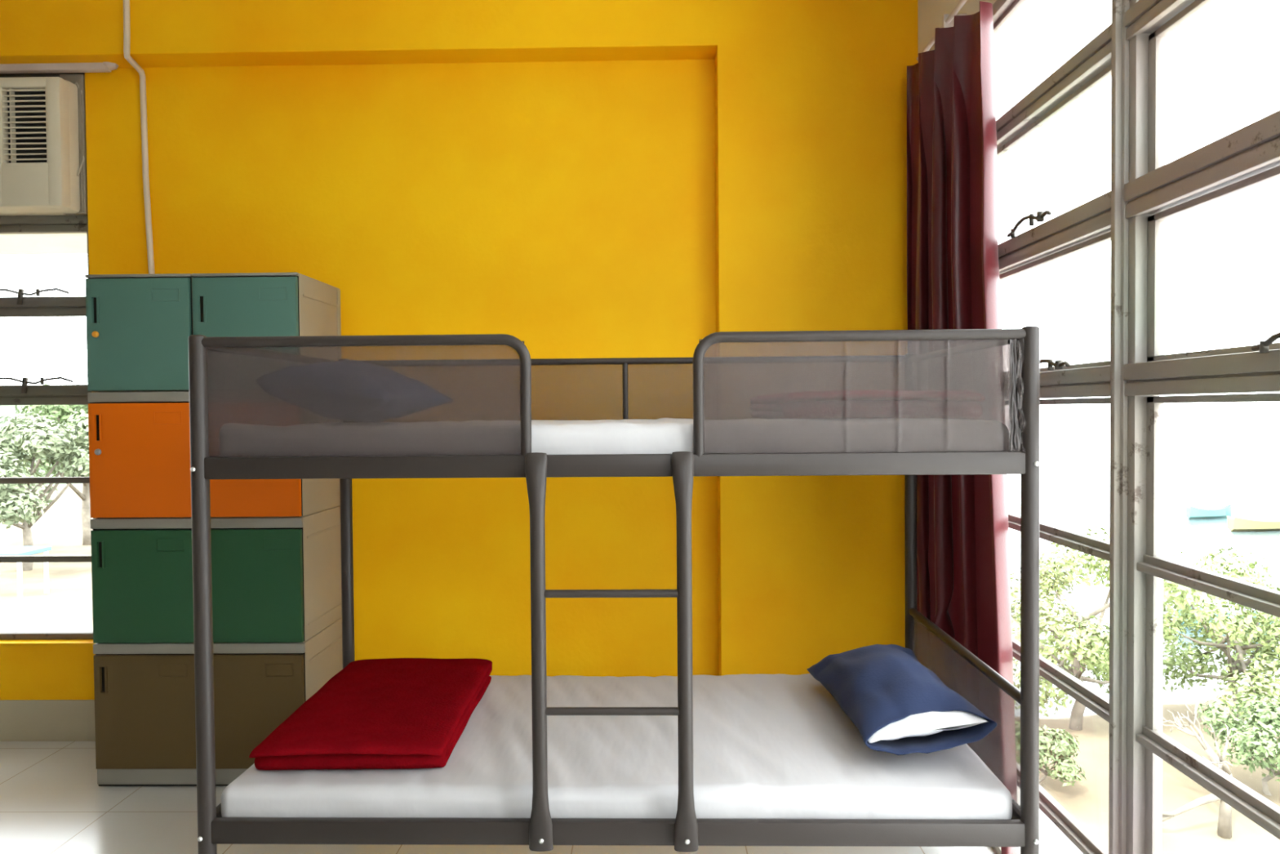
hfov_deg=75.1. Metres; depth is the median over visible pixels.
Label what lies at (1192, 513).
boat
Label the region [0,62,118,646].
window
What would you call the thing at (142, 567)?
locker
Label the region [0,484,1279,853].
ground
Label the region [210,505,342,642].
locker
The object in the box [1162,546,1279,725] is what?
tree
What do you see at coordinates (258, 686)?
locker
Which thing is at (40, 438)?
tree
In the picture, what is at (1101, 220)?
window
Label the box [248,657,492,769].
blanket
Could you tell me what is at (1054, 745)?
tree
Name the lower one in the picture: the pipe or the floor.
the floor
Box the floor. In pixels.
[0,741,996,853]
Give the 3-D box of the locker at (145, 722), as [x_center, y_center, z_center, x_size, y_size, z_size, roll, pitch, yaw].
[-1.991,1.163,3.584,0.432,0.587,0.463,0,1,1]
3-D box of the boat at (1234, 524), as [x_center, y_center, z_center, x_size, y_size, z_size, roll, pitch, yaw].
[26.989,4.113,35.685,3.600,0.640,0.756,-1,1,-5]
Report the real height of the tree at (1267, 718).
1.401 m
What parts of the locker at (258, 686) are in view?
door, name plate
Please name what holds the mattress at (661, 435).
on the bunk bed
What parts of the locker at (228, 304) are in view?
handle, door, name plate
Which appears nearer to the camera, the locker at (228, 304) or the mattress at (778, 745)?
the mattress at (778, 745)
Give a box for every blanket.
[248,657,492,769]
[750,390,985,418]
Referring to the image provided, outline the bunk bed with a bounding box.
[187,325,1039,853]
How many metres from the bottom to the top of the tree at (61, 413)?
6.419 m
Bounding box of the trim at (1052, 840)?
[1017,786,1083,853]
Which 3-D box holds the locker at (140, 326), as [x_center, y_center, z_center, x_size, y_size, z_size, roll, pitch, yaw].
[-2.004,-0.382,3.548,0.432,0.469,0.472,0,1,1]
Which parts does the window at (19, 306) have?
sill, curtain rail, filler panel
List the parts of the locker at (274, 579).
door, name plate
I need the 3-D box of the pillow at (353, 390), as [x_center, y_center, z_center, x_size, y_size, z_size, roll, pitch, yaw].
[-0.820,-0.107,2.505,0.347,0.183,0.630,0,1,5]
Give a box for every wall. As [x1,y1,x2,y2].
[0,0,917,699]
[917,0,996,62]
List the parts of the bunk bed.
post, rail, post, guard rail, ladder rail, rail, rail, guard rail, ladder rail, guard rail, post, rail, post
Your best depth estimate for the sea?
50.21 m
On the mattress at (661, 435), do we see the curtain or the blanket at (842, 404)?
the blanket at (842, 404)
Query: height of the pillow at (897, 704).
0.183 m
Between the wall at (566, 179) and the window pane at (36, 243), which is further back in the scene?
the window pane at (36, 243)
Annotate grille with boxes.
[7,91,46,163]
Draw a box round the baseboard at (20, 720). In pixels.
[0,699,95,741]
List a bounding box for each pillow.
[254,360,453,422]
[806,644,997,755]
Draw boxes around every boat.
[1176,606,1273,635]
[1186,504,1231,519]
[1226,515,1279,531]
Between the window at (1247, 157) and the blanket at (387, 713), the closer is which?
the window at (1247, 157)
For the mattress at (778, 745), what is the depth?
2.15 m
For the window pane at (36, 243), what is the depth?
5.89 m
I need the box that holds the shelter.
[0,546,51,599]
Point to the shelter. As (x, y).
(4, 550)
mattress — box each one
[218,417,1008,457]
[221,673,1012,819]
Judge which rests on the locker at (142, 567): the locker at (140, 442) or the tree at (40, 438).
the locker at (140, 442)
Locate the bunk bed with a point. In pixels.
(540, 831)
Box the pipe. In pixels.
[123,0,155,274]
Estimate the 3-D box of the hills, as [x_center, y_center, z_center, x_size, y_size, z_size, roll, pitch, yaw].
[-37.635,-0.076,88.604,72.000,7.932,56.000,0,1,1]
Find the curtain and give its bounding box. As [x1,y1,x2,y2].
[906,0,1018,853]
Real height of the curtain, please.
2.815 m
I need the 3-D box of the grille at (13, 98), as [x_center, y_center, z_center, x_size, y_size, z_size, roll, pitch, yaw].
[-2.743,-1.346,3.745,0.200,0.340,0.009,0,1,1]
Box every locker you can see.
[84,273,193,391]
[87,391,191,518]
[90,517,194,643]
[93,642,196,786]
[191,272,341,391]
[208,391,340,517]
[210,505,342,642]
[213,617,342,786]
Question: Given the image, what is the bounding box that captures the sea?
[1004,418,1279,718]
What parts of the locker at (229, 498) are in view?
door, name plate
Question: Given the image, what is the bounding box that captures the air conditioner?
[0,76,84,216]
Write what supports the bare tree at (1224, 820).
on the ground
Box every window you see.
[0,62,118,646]
[991,0,1129,853]
[1123,0,1279,853]
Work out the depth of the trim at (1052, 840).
2.93 m
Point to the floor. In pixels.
(52, 801)
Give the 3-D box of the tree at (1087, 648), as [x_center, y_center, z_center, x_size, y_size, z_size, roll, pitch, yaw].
[6.816,3.201,13.134,3.564,3.316,3.477,0,1,1]
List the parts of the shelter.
post, post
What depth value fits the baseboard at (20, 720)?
3.86 m
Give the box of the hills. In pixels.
[0,404,82,484]
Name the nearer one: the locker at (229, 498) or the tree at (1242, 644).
the locker at (229, 498)
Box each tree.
[0,411,89,570]
[14,383,93,545]
[1009,525,1226,730]
[1014,720,1086,786]
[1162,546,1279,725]
[1162,701,1245,839]
[1196,691,1279,795]
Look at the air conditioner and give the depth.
3.71 m

